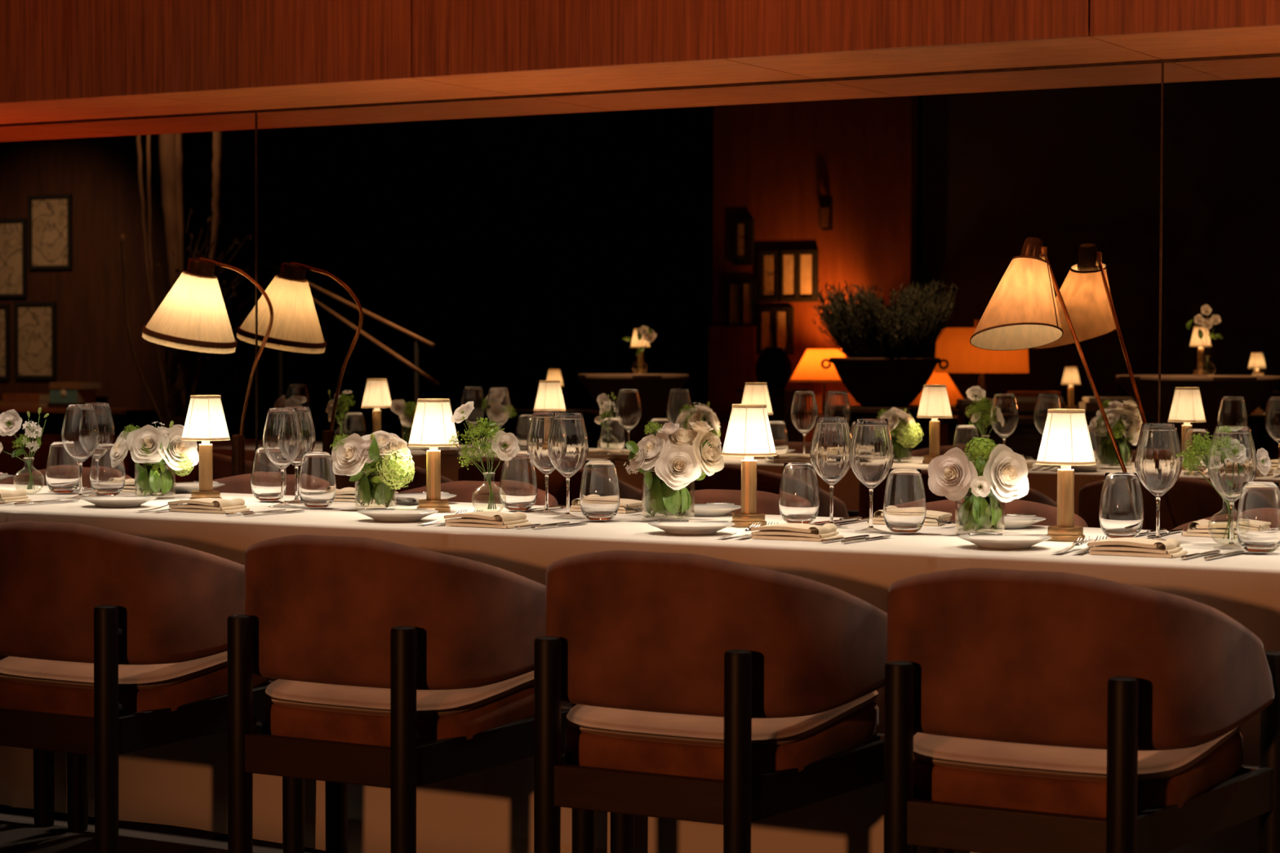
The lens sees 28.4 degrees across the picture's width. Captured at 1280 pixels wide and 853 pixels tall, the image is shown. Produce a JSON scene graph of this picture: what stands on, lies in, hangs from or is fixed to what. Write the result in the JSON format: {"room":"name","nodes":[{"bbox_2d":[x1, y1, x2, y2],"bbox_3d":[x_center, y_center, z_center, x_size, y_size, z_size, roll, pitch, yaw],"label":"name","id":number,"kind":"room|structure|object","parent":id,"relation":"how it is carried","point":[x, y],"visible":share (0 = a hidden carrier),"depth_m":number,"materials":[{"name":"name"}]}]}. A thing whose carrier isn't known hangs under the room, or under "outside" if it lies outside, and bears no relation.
{"room":"restaurant dining room","nodes":[
{"label":"restaurant dining room","id":0,"kind":"room"},
{"bbox_2d":[0,804,325,852],"bbox_3d":[-8.994,1.130,1.457,27.000,0.100,20.200,1,2,30],"label":"floor","id":1,"kind":"structure","parent":0,"point":[19,833],"depth_m":5.92,"materials":[{"name":"wood"}]},
{"bbox_2d":[0,655,54,827],"bbox_3d":[-1.831,0.574,6.019,0.695,0.773,0.536,1,2,30],"label":"barrel chair","id":2,"kind":"object","parent":1,"relation":"on","point":[43,760],"visible":0.09,"depth_m":6.06,"materials":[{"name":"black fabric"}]},
{"bbox_2d":[0,466,132,487],"bbox_3d":[-1.845,0.519,7.763,0.695,0.773,0.536,1,2,30],"label":"barrel chair","id":3,"kind":"object","parent":1,"relation":"on","point":[23,478],"visible":0.04,"depth_m":7.97,"materials":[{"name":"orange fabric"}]},
{"bbox_2d":[0,520,304,852],"bbox_3d":[-1.180,0.587,5.644,0.695,0.773,0.536,1,2,30],"label":"barrel chair","id":4,"kind":"object","parent":1,"relation":"on","point":[114,643],"visible":0.86,"depth_m":5.43,"materials":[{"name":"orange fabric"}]},
{"bbox_2d":[0,651,227,690],"bbox_3d":[-1.157,0.513,5.682,0.542,0.096,0.431,1,2,30],"label":"seat cushion","id":5,"kind":"object","parent":4,"relation":"on","point":[140,670],"depth_m":5.51,"materials":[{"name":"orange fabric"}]},
{"bbox_2d":[142,257,273,475],"bbox_3d":[-1.381,0.173,8.204,0.492,1.441,0.309,1,2,26],"label":"floor lamp","id":6,"kind":"object","parent":1,"relation":"on","point":[193,316],"visible":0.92,"depth_m":8.13,"materials":[{"name":"white"}]},
{"bbox_2d":[213,473,299,495],"bbox_3d":[-1.186,0.533,7.385,0.695,0.773,0.536,1,2,30],"label":"barrel chair","id":7,"kind":"object","parent":1,"relation":"on","point":[241,484],"visible":0.03,"depth_m":7.57,"materials":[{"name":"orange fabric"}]},
{"bbox_2d":[226,534,595,852],"bbox_3d":[-0.518,0.601,5.263,0.695,0.773,0.536,1,2,30],"label":"barrel chair","id":8,"kind":"object","parent":1,"relation":"on","point":[401,668],"visible":0.94,"depth_m":5.07,"materials":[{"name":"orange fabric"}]},
{"bbox_2d":[265,671,533,717],"bbox_3d":[-0.495,0.527,5.301,0.542,0.096,0.431,1,2,30],"label":"seat cushion","id":9,"kind":"object","parent":8,"relation":"on","point":[442,694],"depth_m":5.13,"materials":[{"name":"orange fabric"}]},
{"bbox_2d":[398,480,558,506],"bbox_3d":[-0.531,0.547,7.008,0.695,0.773,0.536,1,2,30],"label":"barrel chair","id":10,"kind":"object","parent":1,"relation":"on","point":[464,491],"visible":0.06,"depth_m":7.16,"materials":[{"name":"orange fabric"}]},
{"bbox_2d":[642,488,780,515],"bbox_3d":[0.153,0.561,6.614,0.695,0.773,0.536,1,2,30],"label":"barrel chair","id":11,"kind":"object","parent":1,"relation":"on","point":[767,503],"visible":0.02,"depth_m":6.75,"materials":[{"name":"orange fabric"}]},
{"bbox_2d":[533,550,919,852],"bbox_3d":[0.122,0.615,4.895,0.695,0.773,0.536,1,2,30],"label":"barrel chair","id":12,"kind":"object","parent":1,"relation":"on","point":[734,695],"visible":0.94,"depth_m":4.70,"materials":[{"name":"brown leather"}]},
{"bbox_2d":[566,690,878,747],"bbox_3d":[0.145,0.541,4.933,0.542,0.096,0.431,1,2,30],"label":"seat cushion","id":13,"kind":"object","parent":12,"relation":"on","point":[782,718],"depth_m":4.77,"materials":[{"name":"beige fabric"}]},
{"bbox_2d":[925,497,1088,527],"bbox_3d":[0.794,0.575,6.245,0.695,0.773,0.536,1,2,30],"label":"barrel chair","id":14,"kind":"object","parent":1,"relation":"on","point":[1015,506],"visible":0.06,"depth_m":6.34,"materials":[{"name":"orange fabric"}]},
{"bbox_2d":[969,236,1146,529],"bbox_3d":[1.280,0.221,6.726,0.825,1.453,0.260,1,2,22],"label":"floor lamp","id":15,"kind":"object","parent":1,"relation":"on","point":[1022,313],"visible":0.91,"depth_m":6.76,"materials":[{"name":"white fabric"}]},
{"bbox_2d":[884,568,1279,852],"bbox_3d":[0.749,0.628,4.534,0.695,0.773,0.536,1,2,30],"label":"barrel chair","id":16,"kind":"object","parent":1,"relation":"on","point":[1050,712],"visible":1,"depth_m":4.35,"materials":[{"name":"brown leather"}]},
{"bbox_2d":[913,724,1241,782],"bbox_3d":[0.772,0.554,4.572,0.542,0.096,0.431,1,2,30],"label":"seat cushion","id":17,"kind":"object","parent":16,"relation":"on","point":[1166,753],"depth_m":4.41,"materials":[{"name":"beige fabric"}]},
{"bbox_2d":[1170,511,1237,531],"bbox_3d":[1.475,0.589,5.854,0.695,0.773,0.536,1,2,30],"label":"barrel chair","id":18,"kind":"object","parent":1,"relation":"on","point":[1223,517],"visible":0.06,"depth_m":6.07,"materials":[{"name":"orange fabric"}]},
{"bbox_3d":[-0.114,-1.190,7.779,16.000,4.200,0.108,1,2,30],"label":"wall","id":19,"kind":"structure","parent":0,"visible":0},
{"bbox_2d":[0,112,255,482],"bbox_3d":[-2.618,-0.115,9.181,3.102,1.906,0.008,1,2,30],"label":"mirror panel","id":20,"kind":"object","parent":19,"relation":"attached to","point":[100,221],"visible":0.6,"depth_m":8.69,"materials":[{"name":"mirror"}]},
{"bbox_2d":[254,112,257,447],"bbox_3d":[-1.271,-0.086,8.406,0.004,1.906,0.014,1,2,30],"label":"trim","id":21,"kind":"structure","parent":19,"relation":"attached to","point":[255,113],"depth_m":8.38,"materials":[{"name":"brown metal"}]},
{"bbox_2d":[0,53,1279,126],"bbox_3d":[0.061,-1.015,7.609,11.320,0.008,0.016,1,2,30],"label":"trim","id":22,"kind":"structure","parent":19,"relation":"attached to","point":[1272,55],"depth_m":7.55,"materials":[{"name":"brown wood"}]},
{"bbox_2d":[257,62,1161,529],"bbox_3d":[0.069,-0.058,7.635,3.089,1.906,0.008,1,2,30],"label":"mirror panel","id":23,"kind":"object","parent":19,"relation":"attached to","point":[806,251],"visible":0.64,"depth_m":7.52,"materials":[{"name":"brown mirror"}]},
{"bbox_2d":[1158,62,1163,422],"bbox_3d":[1.410,-0.029,6.864,0.004,1.906,0.014,1,2,30],"label":"trim","id":24,"kind":"structure","parent":19,"relation":"attached to","point":[1162,87],"depth_m":6.84,"materials":[{"name":"brown metal"}]},
{"bbox_2d":[1160,56,1279,530],"bbox_3d":[2.755,-0.001,6.090,3.098,1.906,0.008,1,2,30],"label":"mirror panel","id":25,"kind":"object","parent":19,"relation":"attached to","point":[1220,305],"visible":0.6,"depth_m":6.76,"materials":[{"name":"brown mirror"}]},
{"bbox_3d":[-0.080,-1.704,7.339,11.320,1.346,0.570,1,2,30],"label":"wall","id":26,"kind":"structure","parent":0,"visible":0},
{"bbox_2d":[0,94,255,123],"bbox_3d":[-1.872,-1.059,8.389,1.055,0.018,0.568,1,2,30],"label":"trim","id":27,"kind":"structure","parent":26,"relation":"attached to","point":[137,105],"depth_m":8.33,"materials":[{"name":"brown wood"}]},
{"bbox_2d":[143,78,517,110],"bbox_3d":[-0.966,-1.040,7.868,1.025,0.018,0.568,1,2,30],"label":"ceiling panel","id":28,"kind":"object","parent":26,"relation":"attached to","point":[403,90],"depth_m":7.86,"materials":[{"name":"brown wood"}]},
{"bbox_2d":[413,58,815,95],"bbox_3d":[-0.075,-1.021,7.356,1.021,0.018,0.568,1,2,30],"label":"ceiling panel","id":29,"kind":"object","parent":26,"relation":"attached to","point":[711,72],"depth_m":7.33,"materials":[{"name":"brown wood"}]},
{"bbox_2d":[0,0,1279,103],"bbox_3d":[0.220,-1.677,6.827,6.211,1.365,0.018,1,2,30],"label":"wall","id":30,"kind":"structure","parent":26,"relation":"attached to","point":[451,37],"depth_m":7.26,"materials":[{"name":"brown wood"}]},
{"bbox_2d":[724,35,1161,78],"bbox_3d":[0.819,-1.002,6.841,1.033,0.018,0.568,1,2,30],"label":"ceiling panel","id":31,"kind":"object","parent":26,"relation":"attached to","point":[1084,50],"depth_m":6.82,"materials":[{"name":"brown wood"}]},
{"bbox_2d":[1092,25,1279,59],"bbox_3d":[1.720,-0.983,6.323,1.035,0.018,0.568,1,2,30],"label":"trim","id":32,"kind":"structure","parent":26,"relation":"attached to","point":[1258,39],"depth_m":6.44,"materials":[{"name":"brown wood"}]},
{"bbox_3d":[-0.631,0.587,6.195,9.910,0.742,0.830,1,2,30],"label":"banquet table","id":33,"kind":"object","parent":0,"visible":0},
{"bbox_2d":[0,484,1279,852],"bbox_3d":[-0.631,0.579,6.195,9.950,0.742,0.904,1,2,30],"label":"tablecloth","id":34,"kind":"object","parent":33,"relation":"on","point":[184,783],"visible":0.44,"depth_m":5.51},
{"bbox_2d":[0,488,31,502],"bbox_3d":[-1.670,0.177,6.527,0.181,0.031,0.104,1,2,27],"label":"napkin","id":35,"kind":"object","parent":34,"relation":"on","point":[19,495],"visible":0.94,"depth_m":6.49,"materials":[{"name":"beige fabric"}]},
{"bbox_2d":[0,407,48,493],"bbox_3d":[-1.672,0.065,6.851,0.146,0.233,0.082,0,2,0],"label":"bud vase","id":36,"kind":"object","parent":34,"relation":"on","point":[11,422],"visible":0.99,"depth_m":6.84,"materials":[{"name":"clear glass"}]},
{"bbox_2d":[13,499,78,505],"bbox_3d":[-1.510,0.193,6.444,0.018,0.005,0.225,1,2,31],"label":"knife","id":37,"kind":"object","parent":34,"relation":"on","point":[38,502],"visible":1,"depth_m":6.40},
{"bbox_2d":[45,441,79,493],"bbox_3d":[-1.570,0.112,6.883,0.094,0.137,0.094,1,2,30],"label":"water glass","id":38,"kind":"object","parent":34,"relation":"on","point":[62,470],"visible":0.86,"depth_m":6.84,"materials":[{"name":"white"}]},
{"bbox_2d":[61,404,99,497],"bbox_3d":[-1.470,0.066,6.650,0.097,0.247,0.097,1,2,30],"label":"wine glass","id":39,"kind":"object","parent":34,"relation":"on","point":[80,435],"visible":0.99,"depth_m":6.62,"materials":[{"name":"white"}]},
{"bbox_2d":[61,404,99,462],"bbox_3d":[-1.470,0.019,6.648,0.098,0.153,0.098,1,2,30],"label":"bowl","id":40,"kind":"object","parent":39,"relation":"on","point":[80,435],"depth_m":6.61,"materials":[{"name":"clear glass"}]},
{"bbox_2d":[82,402,115,493],"bbox_3d":[-1.475,0.059,6.866,0.097,0.247,0.097,0,2,-10],"label":"wine glass","id":41,"kind":"object","parent":34,"relation":"on","point":[103,411],"visible":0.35,"depth_m":6.83,"materials":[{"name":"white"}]},
{"bbox_2d":[83,402,115,457],"bbox_3d":[-1.475,0.012,6.864,0.098,0.153,0.098,0,2,-10],"label":"bowl","id":42,"kind":"object","parent":41,"relation":"on","point":[103,411],"depth_m":6.83,"materials":[{"name":"clear glass"}]},
{"bbox_2d":[89,443,125,495],"bbox_3d":[-1.423,0.116,6.764,0.094,0.137,0.094,0,2,1],"label":"water glass","id":43,"kind":"object","parent":34,"relation":"on","point":[104,479],"visible":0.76,"depth_m":6.73,"materials":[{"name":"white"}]},
{"bbox_2d":[80,496,156,506],"bbox_3d":[-1.310,0.189,6.354,0.190,0.020,0.190,1,2,30],"label":"bread plate","id":44,"kind":"object","parent":34,"relation":"on","point":[116,501],"visible":0.89,"depth_m":6.31,"materials":[{"name":"white ceramic"}]},
{"bbox_2d":[86,494,153,497],"bbox_3d":[-1.303,0.174,6.342,0.165,0.005,0.018,0,2,-6],"label":"butter knife","id":45,"kind":"object","parent":44,"relation":"on","point":[87,495],"visible":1,"depth_m":6.33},
{"bbox_2d":[122,478,176,493],"bbox_3d":[-1.385,0.163,7.008,0.181,0.031,0.104,1,2,30],"label":"napkin","id":46,"kind":"object","parent":34,"relation":"on","point":[129,486],"visible":0.25,"depth_m":6.96,"materials":[{"name":"beige fabric"}]},
{"bbox_2d":[110,420,199,499],"bbox_3d":[-1.284,0.086,6.682,0.238,0.206,0.135,0,2,-3],"label":"arrangement","id":47,"kind":"object","parent":34,"relation":"on","point":[149,445],"visible":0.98,"depth_m":6.64,"materials":[{"name":"white plant"}]},
{"bbox_2d":[169,483,225,493],"bbox_3d":[-1.241,0.170,6.984,0.190,0.020,0.190,1,2,30],"label":"bread plate","id":48,"kind":"object","parent":34,"relation":"on","point":[188,487],"visible":0.5,"depth_m":6.93,"materials":[{"name":"white ceramic"}]},
{"bbox_2d":[181,395,230,499],"bbox_3d":[-1.122,0.057,6.534,0.126,0.276,0.126,1,2,30],"label":"table lamp","id":49,"kind":"object","parent":34,"relation":"on","point":[205,421],"visible":0.93,"depth_m":6.50,"materials":[{"name":"fabric"}]},
{"bbox_2d":[167,497,249,513],"bbox_3d":[-1.050,0.191,6.170,0.181,0.031,0.104,1,2,28],"label":"napkin","id":50,"kind":"object","parent":34,"relation":"on","point":[216,505],"visible":1,"depth_m":6.13,"materials":[{"name":"beige fabric"}]},
{"bbox_2d":[250,447,287,501],"bbox_3d":[-0.962,0.124,6.556,0.094,0.137,0.094,-1,2,-27],"label":"water glass","id":51,"kind":"object","parent":34,"relation":"on","point":[265,477],"visible":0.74,"depth_m":6.52,"materials":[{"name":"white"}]},
{"bbox_2d":[243,509,304,515],"bbox_3d":[-0.877,0.206,6.080,0.018,0.005,0.225,1,2,31],"label":"knife","id":52,"kind":"object","parent":34,"relation":"on","point":[260,513],"visible":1,"depth_m":6.04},
{"bbox_2d":[262,408,302,506],"bbox_3d":[-0.895,0.077,6.333,0.097,0.247,0.097,2,2,40],"label":"wine glass","id":53,"kind":"object","parent":34,"relation":"on","point":[282,435],"visible":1,"depth_m":6.30,"materials":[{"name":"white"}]},
{"bbox_2d":[262,408,302,469],"bbox_3d":[-0.895,0.030,6.331,0.098,0.153,0.098,2,2,40],"label":"bowl","id":54,"kind":"object","parent":53,"relation":"on","point":[282,435],"depth_m":6.30,"materials":[{"name":"clear glass"}]},
{"bbox_2d":[282,406,315,502],"bbox_3d":[-0.880,0.073,6.484,0.097,0.247,0.097,-1,2,-30],"label":"wine glass","id":55,"kind":"object","parent":34,"relation":"on","point":[304,415],"visible":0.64,"depth_m":6.46,"materials":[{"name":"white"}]},
{"bbox_2d":[282,406,315,466],"bbox_3d":[-0.880,0.026,6.483,0.098,0.153,0.098,0,2,0],"label":"bowl","id":56,"kind":"object","parent":55,"relation":"on","point":[304,415],"depth_m":6.45,"materials":[{"name":"clear glass"}]},
{"bbox_2d":[297,451,336,507],"bbox_3d":[-0.802,0.132,6.291,0.094,0.137,0.094,1,2,34],"label":"water glass","id":57,"kind":"object","parent":34,"relation":"on","point":[317,486],"visible":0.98,"depth_m":6.25,"materials":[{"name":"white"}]},
{"bbox_2d":[333,487,398,502],"bbox_3d":[-0.732,0.178,6.610,0.181,0.031,0.104,1,2,30],"label":"napkin","id":58,"kind":"object","parent":34,"relation":"on","point":[347,494],"visible":0.38,"depth_m":6.58,"materials":[{"name":"beige fabric"}]},
{"bbox_2d":[329,430,414,510],"bbox_3d":[-0.660,0.108,6.244,0.210,0.195,0.140,0,2,-4],"label":"arrangement","id":59,"kind":"object","parent":34,"relation":"on","point":[351,455],"visible":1,"depth_m":6.21,"materials":[{"name":"white plant"}]},
{"bbox_2d":[356,508,438,521],"bbox_3d":[-0.563,0.207,5.872,0.190,0.020,0.190,1,2,30],"label":"bread plate","id":60,"kind":"object","parent":34,"relation":"on","point":[397,514],"visible":0.97,"depth_m":5.83,"materials":[{"name":"white ceramic"}]},
{"bbox_2d":[392,493,456,504],"bbox_3d":[-0.566,0.187,6.503,0.190,0.020,0.190,1,2,30],"label":"bread plate","id":61,"kind":"object","parent":34,"relation":"on","point":[415,497],"visible":0.44,"depth_m":6.52,"materials":[{"name":"white ceramic"}]},
{"bbox_2d":[408,398,459,512],"bbox_3d":[-0.505,0.070,6.188,0.126,0.276,0.126,1,2,16],"label":"table lamp","id":62,"kind":"object","parent":34,"relation":"on","point":[432,427],"visible":0.94,"depth_m":6.16,"materials":[{"name":"fabric"}]},
{"bbox_2d":[447,400,519,511],"bbox_3d":[-0.380,0.075,6.068,0.148,0.271,0.124,-1,2,-30],"label":"bud vase","id":63,"kind":"object","parent":34,"relation":"on","point":[505,446],"visible":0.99,"depth_m":6.06,"materials":[{"name":"clear glass"}]},
{"bbox_2d":[444,511,532,528],"bbox_3d":[-0.341,0.207,5.699,0.181,0.031,0.104,1,2,31],"label":"napkin","id":64,"kind":"object","parent":34,"relation":"on","point":[485,518],"visible":0.99,"depth_m":5.66,"materials":[{"name":"beige fabric"}]},
{"bbox_2d":[499,453,537,511],"bbox_3d":[-0.298,0.137,6.209,0.094,0.137,0.094,0,2,5],"label":"water glass","id":65,"kind":"object","parent":34,"relation":"on","point":[518,481],"visible":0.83,"depth_m":6.17,"materials":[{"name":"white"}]},
{"bbox_2d":[515,521,569,528],"bbox_3d":[-0.217,0.220,5.688,0.018,0.005,0.225,1,2,30],"label":"knife","id":66,"kind":"object","parent":34,"relation":"on","point":[564,522],"visible":0.82,"depth_m":5.65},
{"bbox_2d":[526,410,561,513],"bbox_3d":[-0.225,0.087,6.103,0.097,0.247,0.097,-1,2,-41],"label":"wine glass","id":67,"kind":"object","parent":34,"relation":"on","point":[540,426],"visible":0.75,"depth_m":6.07,"materials":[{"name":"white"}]},
{"bbox_2d":[526,410,561,475],"bbox_3d":[-0.225,0.040,6.101,0.098,0.153,0.098,-1,2,-40],"label":"bowl","id":68,"kind":"object","parent":67,"relation":"on","point":[540,426],"depth_m":6.06,"materials":[{"name":"clear glass"}]},
{"bbox_2d":[530,522,586,528],"bbox_3d":[-0.179,0.221,5.678,0.018,0.005,0.225,1,2,31],"label":"knife","id":69,"kind":"object","parent":34,"relation":"on","point":[577,523],"visible":1,"depth_m":5.64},
{"bbox_2d":[547,412,588,517],"bbox_3d":[-0.170,0.091,5.958,0.097,0.247,0.097,0,2,9],"label":"wine glass","id":70,"kind":"object","parent":34,"relation":"on","point":[567,441],"visible":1,"depth_m":5.92,"materials":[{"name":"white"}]},
{"bbox_2d":[547,412,588,478],"bbox_3d":[-0.169,0.044,5.956,0.098,0.153,0.098,0,2,9],"label":"bowl","id":71,"kind":"object","parent":70,"relation":"on","point":[567,441],"depth_m":5.92,"materials":[{"name":"clear glass"}]},
{"bbox_2d":[579,460,619,520],"bbox_3d":[-0.093,0.148,5.860,0.094,0.137,0.094,-1,2,-23],"label":"water glass","id":72,"kind":"object","parent":34,"relation":"on","point":[599,493],"visible":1,"depth_m":5.83,"materials":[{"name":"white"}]},
{"bbox_2d":[569,497,646,513],"bbox_3d":[-0.083,0.192,6.225,0.181,0.031,0.104,1,2,30],"label":"napkin","id":73,"kind":"object","parent":34,"relation":"on","point":[575,506],"visible":0.3,"depth_m":6.20,"materials":[{"name":"beige fabric"}]},
{"bbox_2d":[623,420,724,522],"bbox_3d":[0.083,0.102,5.872,0.192,0.233,0.176,2,2,37],"label":"arrangement","id":74,"kind":"object","parent":34,"relation":"on","point":[679,457],"visible":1,"depth_m":5.83,"materials":[{"name":"white plant"}]},
{"bbox_2d":[647,520,734,534],"bbox_3d":[0.111,0.221,5.496,0.190,0.020,0.190,1,2,30],"label":"bread plate","id":75,"kind":"object","parent":34,"relation":"on","point":[691,527],"visible":0.98,"depth_m":5.45,"materials":[{"name":"white ceramic"}]},
{"bbox_2d":[656,520,732,522],"bbox_3d":[0.118,0.205,5.484,0.165,0.005,0.018,0,2,-6],"label":"butter knife","id":76,"kind":"object","parent":75,"relation":"on","point":[657,521],"visible":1,"depth_m":5.48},
{"bbox_2d":[680,503,741,515],"bbox_3d":[0.153,0.202,6.089,0.190,0.020,0.190,1,2,30],"label":"bread plate","id":77,"kind":"object","parent":34,"relation":"on","point":[702,509],"visible":0.7,"depth_m":6.04,"materials":[{"name":"white ceramic"}]},
{"bbox_2d":[720,404,777,527],"bbox_3d":[0.246,0.087,5.705,0.126,0.276,0.126,0,2,1],"label":"table lamp","id":78,"kind":"object","parent":34,"relation":"on","point":[748,435],"visible":0.96,"depth_m":5.67,"materials":[{"name":"fabric"}]},
{"bbox_2d":[750,523,843,541],"bbox_3d":[0.333,0.221,5.346,0.181,0.031,0.104,1,2,28],"label":"napkin","id":79,"kind":"object","parent":34,"relation":"on","point":[788,531],"visible":0.99,"depth_m":5.31,"materials":[{"name":"beige fabric"}]},
{"bbox_2d":[778,462,819,524],"bbox_3d":[0.363,0.152,5.771,0.094,0.137,0.094,2,2,38],"label":"water glass","id":80,"kind":"object","parent":34,"relation":"on","point":[798,494],"visible":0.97,"depth_m":5.74,"materials":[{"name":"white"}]},
{"bbox_2d":[809,416,851,527],"bbox_3d":[0.430,0.102,5.675,0.097,0.247,0.097,-1,2,-31],"label":"wine glass","id":81,"kind":"object","parent":34,"relation":"on","point":[831,439],"visible":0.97,"depth_m":5.64,"materials":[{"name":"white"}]},
{"bbox_2d":[809,416,851,485],"bbox_3d":[0.430,0.055,5.673,0.098,0.153,0.098,-1,2,-31],"label":"bowl","id":82,"kind":"object","parent":81,"relation":"on","point":[831,439],"depth_m":5.64,"materials":[{"name":"clear glass"}]},
{"bbox_2d":[821,534,869,542],"bbox_3d":[0.433,0.234,5.314,0.018,0.005,0.225,1,2,30],"label":"knife","id":83,"kind":"object","parent":34,"relation":"on","point":[864,535],"visible":1,"depth_m":5.28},
{"bbox_2d":[840,535,891,543],"bbox_3d":[0.476,0.235,5.301,0.018,0.005,0.225,1,2,31],"label":"knife","id":84,"kind":"object","parent":34,"relation":"on","point":[882,536],"visible":1,"depth_m":5.27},
{"bbox_2d":[848,418,893,531],"bbox_3d":[0.506,0.107,5.539,0.097,0.247,0.097,-1,2,-39],"label":"wine glass","id":85,"kind":"object","parent":34,"relation":"on","point":[871,451],"visible":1,"depth_m":5.50,"materials":[{"name":"clear"}]},
{"bbox_2d":[848,418,893,488],"bbox_3d":[0.507,0.060,5.537,0.098,0.153,0.098,1,2,19],"label":"bowl","id":86,"kind":"object","parent":85,"relation":"on","point":[871,451],"depth_m":5.50,"materials":[{"name":"clear glass"}]},
{"bbox_2d":[883,468,926,533],"bbox_3d":[0.576,0.162,5.498,0.094,0.137,0.094,0,2,9],"label":"water glass","id":87,"kind":"object","parent":34,"relation":"on","point":[904,506],"visible":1,"depth_m":5.46,"materials":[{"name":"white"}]},
{"bbox_2d":[867,509,951,525],"bbox_3d":[0.619,0.207,5.821,0.181,0.031,0.104,1,2,24],"label":"napkin","id":88,"kind":"object","parent":34,"relation":"on","point":[930,520],"visible":0.34,"depth_m":5.79,"materials":[{"name":"beige fabric"}]},
{"bbox_2d":[928,437,1029,535],"bbox_3d":[0.730,0.128,5.468,0.219,0.211,0.148,0,2,0],"label":"arrangement","id":89,"kind":"object","parent":34,"relation":"on","point":[987,471],"visible":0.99,"depth_m":5.43,"materials":[{"name":"white plant"}]},
{"bbox_2d":[957,533,1051,548],"bbox_3d":[0.740,0.234,5.135,0.190,0.020,0.190,1,2,30],"label":"bread plate","id":90,"kind":"object","parent":34,"relation":"on","point":[1006,540],"visible":0.97,"depth_m":5.09,"materials":[{"name":"white ceramic"}]},
{"bbox_2d":[968,533,1033,536],"bbox_3d":[0.747,0.219,5.122,0.165,0.005,0.018,0,2,-6],"label":"butter knife","id":91,"kind":"object","parent":90,"relation":"on","point":[969,534],"visible":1,"depth_m":5.11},
{"bbox_2d":[983,515,1046,528],"bbox_3d":[0.820,0.216,5.705,0.190,0.020,0.190,1,2,30],"label":"bread plate","id":92,"kind":"object","parent":34,"relation":"on","point":[1005,522],"visible":0.61,"depth_m":5.65,"materials":[{"name":"white ceramic"}]},
{"bbox_2d":[1035,408,1096,541],"bbox_3d":[0.896,0.102,5.324,0.126,0.276,0.126,0,2,-13],"label":"table lamp","id":93,"kind":"object","parent":34,"relation":"on","point":[1065,442],"visible":0.98,"depth_m":5.29,"materials":[{"name":"fabric"}]},
{"bbox_2d":[1051,535,1089,553],"bbox_3d":[0.858,0.235,5.042,0.023,0.022,0.198,1,2,26],"label":"fork","id":94,"kind":"object","parent":34,"relation":"on","point":[1074,544],"visible":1,"depth_m":5.07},
{"bbox_2d":[1098,472,1143,537],"bbox_3d":[1.020,0.168,5.358,0.094,0.137,0.094,0,2,-19],"label":"water glass","id":95,"kind":"object","parent":34,"relation":"on","point":[1121,511],"visible":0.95,"depth_m":5.32,"materials":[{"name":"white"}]},
{"bbox_2d":[1087,537,1187,557],"bbox_3d":[0.978,0.235,4.963,0.181,0.031,0.104,1,2,30],"label":"napkin","id":96,"kind":"object","parent":34,"relation":"on","point":[1138,547],"visible":1,"depth_m":4.93,"materials":[{"name":"beige fabric"}]},
{"bbox_2d":[1134,422,1182,540],"bbox_3d":[1.080,0.117,5.270,0.097,0.247,0.097,-1,2,-21],"label":"wine glass","id":97,"kind":"object","parent":34,"relation":"on","point":[1157,466],"visible":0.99,"depth_m":5.24,"materials":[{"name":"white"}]},
{"bbox_2d":[1134,422,1182,497],"bbox_3d":[1.080,0.070,5.269,0.098,0.153,0.098,-1,2,-21],"label":"bowl","id":98,"kind":"object","parent":97,"relation":"on","point":[1157,466],"depth_m":5.23,"materials":[{"name":"clear glass"}]},
{"bbox_2d":[1180,550,1220,559],"bbox_3d":[1.095,0.248,4.934,0.018,0.005,0.225,1,2,30],"label":"knife","id":99,"kind":"object","parent":34,"relation":"on","point":[1193,555],"visible":1,"depth_m":4.90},
{"bbox_2d":[1181,519,1237,537],"bbox_3d":[1.266,0.220,5.460,0.181,0.031,0.104,1,2,30],"label":"napkin","id":100,"kind":"object","parent":34,"relation":"on","point":[1198,528],"visible":0.5,"depth_m":5.44,"materials":[{"name":"beige fabric"}]},
{"bbox_2d":[1176,431,1271,545],"bbox_3d":[1.202,0.127,5.198,0.197,0.231,0.095,0,2,0],"label":"bud vase","id":101,"kind":"object","parent":34,"relation":"on","point":[1264,461],"visible":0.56,"depth_m":5.19,"materials":[{"name":"clear glass"}]},
{"bbox_2d":[1204,550,1244,559],"bbox_3d":[1.138,0.249,4.920,0.018,0.005,0.225,1,2,31],"label":"knife","id":102,"kind":"object","parent":34,"relation":"on","point":[1220,555],"visible":1,"depth_m":4.89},
{"bbox_2d":[1207,425,1257,547],"bbox_3d":[1.195,0.122,5.106,0.097,0.247,0.097,1,2,29],"label":"wine glass","id":103,"kind":"object","parent":34,"relation":"on","point":[1232,458],"visible":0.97,"depth_m":5.07,"materials":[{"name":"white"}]},
{"bbox_2d":[1207,425,1257,502],"bbox_3d":[1.195,0.076,5.104,0.098,0.153,0.098,1,2,29],"label":"bowl","id":104,"kind":"object","parent":103,"relation":"on","point":[1232,458],"depth_m":5.07,"materials":[{"name":"clear glass"}]},
{"bbox_2d":[1235,481,1279,552],"bbox_3d":[1.227,0.179,5.003,0.094,0.137,0.094,2,2,42],"label":"water glass","id":105,"kind":"object","parent":34,"relation":"on","point":[1258,514],"visible":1,"depth_m":4.97,"materials":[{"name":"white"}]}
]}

